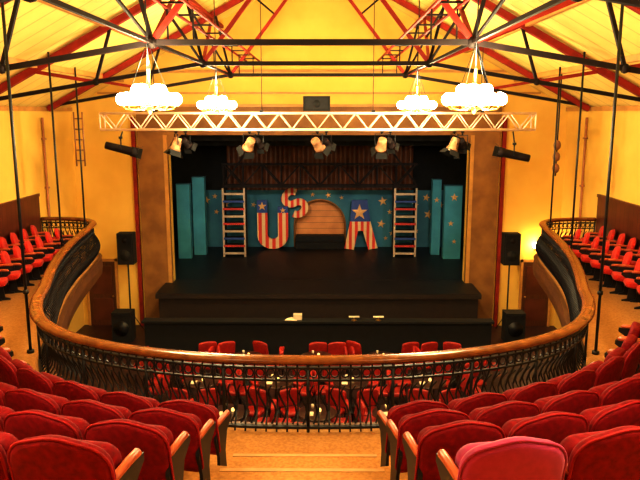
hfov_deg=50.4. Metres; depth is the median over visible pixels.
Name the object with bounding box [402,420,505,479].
seat
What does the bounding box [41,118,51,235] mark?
pipe
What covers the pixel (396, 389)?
chair
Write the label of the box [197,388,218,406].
chair
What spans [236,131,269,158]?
spotlight
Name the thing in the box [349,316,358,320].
lamp
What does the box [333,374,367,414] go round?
table
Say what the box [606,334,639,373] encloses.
seat
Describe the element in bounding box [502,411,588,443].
seat
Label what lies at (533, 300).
door
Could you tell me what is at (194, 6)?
roof truss
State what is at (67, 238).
seat
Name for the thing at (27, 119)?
wall
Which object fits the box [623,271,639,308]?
seat
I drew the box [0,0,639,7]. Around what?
roof truss
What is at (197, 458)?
seat
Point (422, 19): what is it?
roof truss
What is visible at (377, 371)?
chair
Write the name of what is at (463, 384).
chair
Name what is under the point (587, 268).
seat
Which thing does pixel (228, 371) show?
chair
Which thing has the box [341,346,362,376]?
chair
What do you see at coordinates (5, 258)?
seat
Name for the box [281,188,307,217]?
letter sign
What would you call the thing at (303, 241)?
steps
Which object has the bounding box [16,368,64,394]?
seat
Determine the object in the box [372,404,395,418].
table
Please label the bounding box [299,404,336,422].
table
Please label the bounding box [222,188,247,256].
ladder
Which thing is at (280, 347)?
chair
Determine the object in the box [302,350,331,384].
table
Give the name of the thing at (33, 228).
seat
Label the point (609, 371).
seat
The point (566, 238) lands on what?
seat
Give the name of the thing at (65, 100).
roof truss
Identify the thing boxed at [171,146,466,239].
wall
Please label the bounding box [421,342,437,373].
chair
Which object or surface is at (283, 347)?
chair
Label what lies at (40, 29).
ceiling
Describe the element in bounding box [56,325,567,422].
floor
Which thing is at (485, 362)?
chair
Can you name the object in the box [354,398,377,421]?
chair
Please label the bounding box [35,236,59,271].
seat
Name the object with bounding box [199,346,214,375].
chair
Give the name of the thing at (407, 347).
chair
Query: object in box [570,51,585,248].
rod
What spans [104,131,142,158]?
spotlight
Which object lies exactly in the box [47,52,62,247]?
rod
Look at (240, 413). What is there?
table
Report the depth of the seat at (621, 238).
17.09 m
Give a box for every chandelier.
[116,0,181,113]
[197,0,236,113]
[397,0,436,113]
[441,0,506,113]
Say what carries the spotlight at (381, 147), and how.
hanging from the lighting truss at (480, 112)
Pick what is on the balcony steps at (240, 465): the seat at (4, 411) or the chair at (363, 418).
the seat at (4, 411)
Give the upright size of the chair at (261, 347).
0.957 m
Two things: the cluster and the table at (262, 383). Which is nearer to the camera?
the table at (262, 383)
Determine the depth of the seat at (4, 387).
6.05 m
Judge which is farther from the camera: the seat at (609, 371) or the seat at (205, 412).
the seat at (609, 371)
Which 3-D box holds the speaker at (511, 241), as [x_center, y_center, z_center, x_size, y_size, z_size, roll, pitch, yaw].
[6.154,1.390,21.825,0.712,3.288,0.803,0,11,0]
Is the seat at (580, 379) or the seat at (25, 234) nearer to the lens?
the seat at (580, 379)
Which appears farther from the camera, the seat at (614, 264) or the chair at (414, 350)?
the chair at (414, 350)
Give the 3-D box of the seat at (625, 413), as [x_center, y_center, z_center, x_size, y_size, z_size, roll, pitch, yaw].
[2.082,1.512,4.951,0.602,0.902,0.470,-4,11,-20]
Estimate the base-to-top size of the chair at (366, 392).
0.957 m
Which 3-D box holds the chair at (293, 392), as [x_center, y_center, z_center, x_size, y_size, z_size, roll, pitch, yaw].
[-0.708,3.783,15.382,0.500,0.957,0.831,-4,11,-20]
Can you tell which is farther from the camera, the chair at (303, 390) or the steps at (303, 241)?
the steps at (303, 241)
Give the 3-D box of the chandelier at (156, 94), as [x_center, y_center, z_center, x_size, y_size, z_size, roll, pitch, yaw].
[-2.613,-3.469,10.156,0.979,3.120,0.985,-3,11,-14]
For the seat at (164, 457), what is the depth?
4.42 m
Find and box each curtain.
[170,135,459,145]
[227,146,413,189]
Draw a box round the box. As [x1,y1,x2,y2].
[303,96,329,110]
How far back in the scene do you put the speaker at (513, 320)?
21.01 m
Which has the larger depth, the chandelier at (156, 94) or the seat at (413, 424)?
the chandelier at (156, 94)
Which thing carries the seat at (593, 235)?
on the floor at (614, 312)
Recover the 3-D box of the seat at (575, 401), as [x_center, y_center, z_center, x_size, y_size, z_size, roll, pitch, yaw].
[2.042,1.653,5.888,0.602,0.902,0.470,-4,11,-22]
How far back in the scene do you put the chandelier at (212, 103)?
16.64 m
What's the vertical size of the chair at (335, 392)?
0.957 m
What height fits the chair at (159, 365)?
0.957 m
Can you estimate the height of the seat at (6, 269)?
0.902 m
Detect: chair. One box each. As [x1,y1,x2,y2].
[133,346,150,375]
[148,362,177,395]
[149,369,169,400]
[168,388,187,399]
[178,361,199,388]
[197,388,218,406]
[198,341,216,370]
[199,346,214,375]
[201,345,219,374]
[216,363,243,397]
[217,341,234,375]
[221,369,253,405]
[238,369,254,404]
[245,365,266,390]
[247,388,265,421]
[253,341,268,354]
[257,399,276,421]
[266,346,291,375]
[267,346,298,376]
[269,399,291,422]
[278,388,299,417]
[291,365,305,387]
[298,370,314,403]
[299,370,327,402]
[309,342,326,365]
[322,365,338,398]
[325,388,351,422]
[328,342,345,374]
[331,399,351,422]
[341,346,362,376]
[346,340,361,372]
[349,346,360,369]
[352,388,377,420]
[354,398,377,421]
[362,365,381,398]
[376,370,407,402]
[383,363,410,389]
[385,370,405,403]
[401,342,418,374]
[408,346,430,375]
[408,388,429,402]
[415,346,430,375]
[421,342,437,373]
[432,361,453,395]
[439,388,460,403]
[443,342,461,376]
[454,361,485,387]
[460,370,480,396]
[482,355,499,385]
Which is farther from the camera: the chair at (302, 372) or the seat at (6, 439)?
the chair at (302, 372)
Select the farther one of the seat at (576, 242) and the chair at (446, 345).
the chair at (446, 345)
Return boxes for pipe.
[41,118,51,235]
[578,117,587,239]
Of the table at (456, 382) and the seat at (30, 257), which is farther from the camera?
the table at (456, 382)
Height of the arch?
7.300 m
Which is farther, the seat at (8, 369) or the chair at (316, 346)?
the chair at (316, 346)
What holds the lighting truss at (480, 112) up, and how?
hanging from the ceiling
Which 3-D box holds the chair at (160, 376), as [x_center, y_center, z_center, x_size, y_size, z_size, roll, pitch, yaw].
[-3.719,3.604,16.349,0.831,0.957,0.500,2,11,12]
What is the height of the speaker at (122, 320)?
0.950 m
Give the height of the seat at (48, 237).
0.902 m
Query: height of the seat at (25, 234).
0.902 m
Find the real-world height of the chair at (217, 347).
0.957 m
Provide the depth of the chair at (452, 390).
15.21 m
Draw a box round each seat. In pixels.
[0,237,25,254]
[0,248,14,259]
[0,251,32,292]
[0,264,20,299]
[0,272,7,300]
[0,336,11,350]
[0,346,27,363]
[0,355,32,388]
[0,382,17,406]
[0,406,14,431]
[0,432,18,479]
[3,410,89,440]
[4,388,69,414]
[7,435,143,479]
[10,233,36,249]
[13,245,43,285]
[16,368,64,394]
[22,229,46,244]
[24,241,53,279]
[30,225,55,240]
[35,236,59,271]
[45,232,65,248]
[53,380,107,401]
[54,228,73,261]
[61,399,131,424]
[83,419,189,479]
[100,391,159,412]
[128,407,214,479]
[158,399,230,465]
[377,400,448,466]
[386,408,470,479]
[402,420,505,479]
[436,436,567,479]
[447,392,507,414]
[468,400,540,427]
[502,382,556,402]
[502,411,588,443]
[534,390,599,414]
[547,370,595,394]
[560,425,639,479]
[561,229,580,244]
[568,233,589,264]
[573,237,599,274]
[579,399,639,431]
[580,226,603,243]
[580,241,609,280]
[581,356,624,386]
[588,342,639,380]
[588,377,639,406]
[589,229,614,245]
[590,246,620,286]
[597,233,624,250]
[600,251,632,293]
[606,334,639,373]
[608,238,635,255]
[611,258,639,301]
[616,321,639,339]
[619,247,639,260]
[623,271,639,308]
[631,254,639,265]
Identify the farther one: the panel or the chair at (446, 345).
the panel
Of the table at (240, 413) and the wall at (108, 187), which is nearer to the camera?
the table at (240, 413)
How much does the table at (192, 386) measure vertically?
0.830 m
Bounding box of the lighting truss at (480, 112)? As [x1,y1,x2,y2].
[99,0,536,130]
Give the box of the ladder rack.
[73,112,85,165]
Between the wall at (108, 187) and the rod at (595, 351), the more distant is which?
the wall at (108, 187)
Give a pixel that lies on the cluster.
(558, 143)
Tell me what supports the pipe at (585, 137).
attached to the wall at (624, 196)
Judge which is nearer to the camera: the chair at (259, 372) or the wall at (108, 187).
the chair at (259, 372)
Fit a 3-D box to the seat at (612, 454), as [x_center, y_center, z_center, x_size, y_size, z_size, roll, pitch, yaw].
[1.587,1.396,3.878,0.602,0.902,0.470,-3,11,-13]
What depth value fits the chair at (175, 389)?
15.24 m
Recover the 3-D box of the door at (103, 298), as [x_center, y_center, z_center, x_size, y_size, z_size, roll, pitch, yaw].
[-7.247,1.756,22.684,1.060,2.280,0.133,0,11,0]
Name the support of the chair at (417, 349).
on the floor at (104, 332)
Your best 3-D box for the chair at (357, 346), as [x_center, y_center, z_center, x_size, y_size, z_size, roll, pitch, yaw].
[0.942,3.200,18.531,0.500,0.957,0.831,9,14,40]
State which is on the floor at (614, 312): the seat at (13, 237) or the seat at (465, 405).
the seat at (13, 237)
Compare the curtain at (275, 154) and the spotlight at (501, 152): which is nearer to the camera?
the spotlight at (501, 152)
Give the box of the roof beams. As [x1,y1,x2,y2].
[0,0,639,81]
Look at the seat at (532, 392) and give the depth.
6.59 m
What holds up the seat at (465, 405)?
on the balcony steps at (240, 465)
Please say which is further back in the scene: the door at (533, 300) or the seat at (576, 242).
the door at (533, 300)
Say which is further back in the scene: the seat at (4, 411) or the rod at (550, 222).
the rod at (550, 222)
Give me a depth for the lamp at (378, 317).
19.55 m
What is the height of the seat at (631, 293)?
0.902 m
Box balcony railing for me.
[29,217,595,432]
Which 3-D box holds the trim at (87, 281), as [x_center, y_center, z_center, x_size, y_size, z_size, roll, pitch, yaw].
[-0.105,1.506,14.069,15.658,0.450,11.315,0,11,0]
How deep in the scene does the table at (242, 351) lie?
18.06 m
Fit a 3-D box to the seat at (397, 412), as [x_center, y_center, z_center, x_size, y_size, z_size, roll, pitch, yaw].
[0.879,1.863,6.460,0.602,0.902,0.470,-2,11,-12]
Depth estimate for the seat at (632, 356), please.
7.70 m
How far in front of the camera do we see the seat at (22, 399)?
5.65 m
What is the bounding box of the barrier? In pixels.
[141,318,494,358]
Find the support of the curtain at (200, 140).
hanging from the wall at (206, 161)
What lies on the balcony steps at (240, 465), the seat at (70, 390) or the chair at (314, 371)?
the seat at (70, 390)
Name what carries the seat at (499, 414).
on the balcony steps at (240, 465)
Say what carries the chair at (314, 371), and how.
on the floor at (104, 332)
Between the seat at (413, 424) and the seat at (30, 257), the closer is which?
the seat at (413, 424)
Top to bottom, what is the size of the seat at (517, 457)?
0.902 m
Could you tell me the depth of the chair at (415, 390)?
15.22 m
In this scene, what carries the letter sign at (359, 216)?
on the stage platform
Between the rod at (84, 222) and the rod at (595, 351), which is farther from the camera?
the rod at (84, 222)
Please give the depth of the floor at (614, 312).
11.40 m
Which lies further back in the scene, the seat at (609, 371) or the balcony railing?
the balcony railing
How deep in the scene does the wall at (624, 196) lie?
18.72 m
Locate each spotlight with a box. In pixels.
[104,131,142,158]
[163,131,196,157]
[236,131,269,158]
[311,131,335,158]
[370,131,399,158]
[440,131,470,158]
[492,131,530,161]
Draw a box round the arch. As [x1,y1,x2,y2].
[130,104,507,326]
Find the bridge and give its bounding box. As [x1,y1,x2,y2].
[221,152,417,187]
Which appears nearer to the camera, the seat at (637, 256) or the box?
the seat at (637, 256)
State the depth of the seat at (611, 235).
17.63 m
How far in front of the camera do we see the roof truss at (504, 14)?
15.00 m
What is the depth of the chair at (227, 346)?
18.41 m
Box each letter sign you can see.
[257,200,287,248]
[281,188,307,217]
[344,199,376,249]
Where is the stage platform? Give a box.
[155,240,481,317]
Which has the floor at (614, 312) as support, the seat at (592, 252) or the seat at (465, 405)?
the seat at (592, 252)
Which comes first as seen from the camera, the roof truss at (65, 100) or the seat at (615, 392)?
the seat at (615, 392)
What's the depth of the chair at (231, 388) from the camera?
16.18 m
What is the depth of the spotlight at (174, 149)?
18.51 m
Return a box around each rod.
[1,2,33,353]
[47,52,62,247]
[74,67,86,258]
[549,67,560,227]
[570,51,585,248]
[592,4,623,354]
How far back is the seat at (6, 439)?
3.68 m
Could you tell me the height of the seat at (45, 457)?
0.902 m
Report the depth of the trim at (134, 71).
21.34 m
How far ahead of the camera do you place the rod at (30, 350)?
10.62 m
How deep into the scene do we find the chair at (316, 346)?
18.34 m
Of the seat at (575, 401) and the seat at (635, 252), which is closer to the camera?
the seat at (575, 401)
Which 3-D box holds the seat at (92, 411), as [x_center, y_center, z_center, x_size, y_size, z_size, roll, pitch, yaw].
[-1.795,1.686,5.711,0.602,0.902,0.470,3,11,17]
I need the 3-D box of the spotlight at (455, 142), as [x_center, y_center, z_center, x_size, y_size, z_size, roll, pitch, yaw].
[3.735,-2.607,18.584,0.977,0.767,0.537,-6,12,-28]
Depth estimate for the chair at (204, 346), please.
18.38 m
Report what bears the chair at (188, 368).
on the floor at (104, 332)
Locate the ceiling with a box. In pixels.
[0,0,639,107]
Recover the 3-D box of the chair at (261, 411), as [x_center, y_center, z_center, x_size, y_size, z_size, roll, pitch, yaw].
[-1.395,3.783,15.386,0.500,0.957,0.831,4,11,21]
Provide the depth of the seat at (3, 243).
16.65 m
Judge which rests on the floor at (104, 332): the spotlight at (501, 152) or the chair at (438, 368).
the chair at (438, 368)
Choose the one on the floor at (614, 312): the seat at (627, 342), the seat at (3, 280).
the seat at (3, 280)
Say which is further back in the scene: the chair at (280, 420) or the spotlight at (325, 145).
the spotlight at (325, 145)
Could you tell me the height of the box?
0.390 m
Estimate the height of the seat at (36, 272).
0.902 m
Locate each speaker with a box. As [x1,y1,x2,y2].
[111,309,135,342]
[116,232,144,330]
[496,232,520,327]
[501,309,525,342]
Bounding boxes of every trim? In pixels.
[49,250,576,424]
[97,70,540,93]
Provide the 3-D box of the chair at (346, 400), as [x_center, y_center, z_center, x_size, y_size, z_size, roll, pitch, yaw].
[0.645,3.928,14.604,0.831,0.957,0.500,0,11,0]
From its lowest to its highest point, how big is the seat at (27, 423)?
0.902 m
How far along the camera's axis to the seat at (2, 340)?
8.76 m
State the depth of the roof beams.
15.48 m
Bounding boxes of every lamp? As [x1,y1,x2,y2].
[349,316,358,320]
[373,316,383,320]
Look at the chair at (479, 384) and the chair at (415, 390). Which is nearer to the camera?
the chair at (415, 390)
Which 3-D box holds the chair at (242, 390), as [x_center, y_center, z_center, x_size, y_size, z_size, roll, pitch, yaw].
[-1.956,3.610,16.318,0.831,0.957,0.500,-1,11,-6]
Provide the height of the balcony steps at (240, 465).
1.996 m
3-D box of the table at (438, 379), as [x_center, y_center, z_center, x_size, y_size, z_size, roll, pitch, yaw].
[2.572,3.690,16.227,0.833,0.830,0.833,0,11,0]
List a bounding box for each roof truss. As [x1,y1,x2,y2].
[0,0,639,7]
[0,0,639,73]
[0,0,639,101]
[42,0,259,75]
[47,0,590,111]
[377,0,565,75]
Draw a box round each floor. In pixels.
[0,251,639,453]
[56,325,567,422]
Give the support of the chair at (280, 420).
on the floor at (104, 332)
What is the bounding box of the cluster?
[552,74,561,175]
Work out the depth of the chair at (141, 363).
17.93 m
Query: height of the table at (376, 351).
0.830 m
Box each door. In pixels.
[87,259,119,325]
[518,259,550,326]
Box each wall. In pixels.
[0,106,84,332]
[71,0,567,325]
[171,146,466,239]
[554,106,639,328]
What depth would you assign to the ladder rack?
17.75 m
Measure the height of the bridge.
1.511 m
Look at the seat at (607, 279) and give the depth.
15.38 m
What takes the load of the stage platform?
on the floor at (104, 332)
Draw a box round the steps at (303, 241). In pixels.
[296,234,343,248]
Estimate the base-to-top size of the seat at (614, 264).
0.902 m
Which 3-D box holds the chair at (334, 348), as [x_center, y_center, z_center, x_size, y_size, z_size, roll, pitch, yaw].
[0.453,3.208,18.489,0.500,0.957,0.831,-2,11,-8]
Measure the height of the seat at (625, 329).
0.902 m
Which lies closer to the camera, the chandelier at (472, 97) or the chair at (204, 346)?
the chandelier at (472, 97)
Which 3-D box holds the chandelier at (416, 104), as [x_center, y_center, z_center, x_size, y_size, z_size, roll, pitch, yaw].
[2.393,-4.665,16.612,0.979,3.120,0.985,3,11,15]
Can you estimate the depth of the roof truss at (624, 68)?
10.58 m
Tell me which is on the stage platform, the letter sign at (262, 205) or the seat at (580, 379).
the letter sign at (262, 205)
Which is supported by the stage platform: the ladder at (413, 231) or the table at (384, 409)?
the ladder at (413, 231)
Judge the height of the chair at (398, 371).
0.957 m
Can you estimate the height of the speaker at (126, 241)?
3.288 m
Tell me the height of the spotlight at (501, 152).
0.798 m
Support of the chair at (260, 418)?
on the floor at (104, 332)
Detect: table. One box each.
[183,374,218,388]
[218,404,249,420]
[234,350,260,385]
[258,374,293,414]
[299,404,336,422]
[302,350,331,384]
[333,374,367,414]
[368,350,393,385]
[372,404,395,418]
[410,374,445,390]
[445,358,466,386]
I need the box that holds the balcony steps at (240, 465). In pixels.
[12,356,604,479]
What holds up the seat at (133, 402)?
on the balcony steps at (240, 465)
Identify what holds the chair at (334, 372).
on the floor at (104, 332)
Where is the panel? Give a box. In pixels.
[295,201,343,244]
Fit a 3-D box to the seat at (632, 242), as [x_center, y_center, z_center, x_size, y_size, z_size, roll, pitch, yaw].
[7.366,0.372,16.643,0.610,0.902,0.602,3,11,16]
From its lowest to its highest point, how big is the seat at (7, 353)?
0.902 m
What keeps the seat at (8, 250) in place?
on the floor at (614, 312)

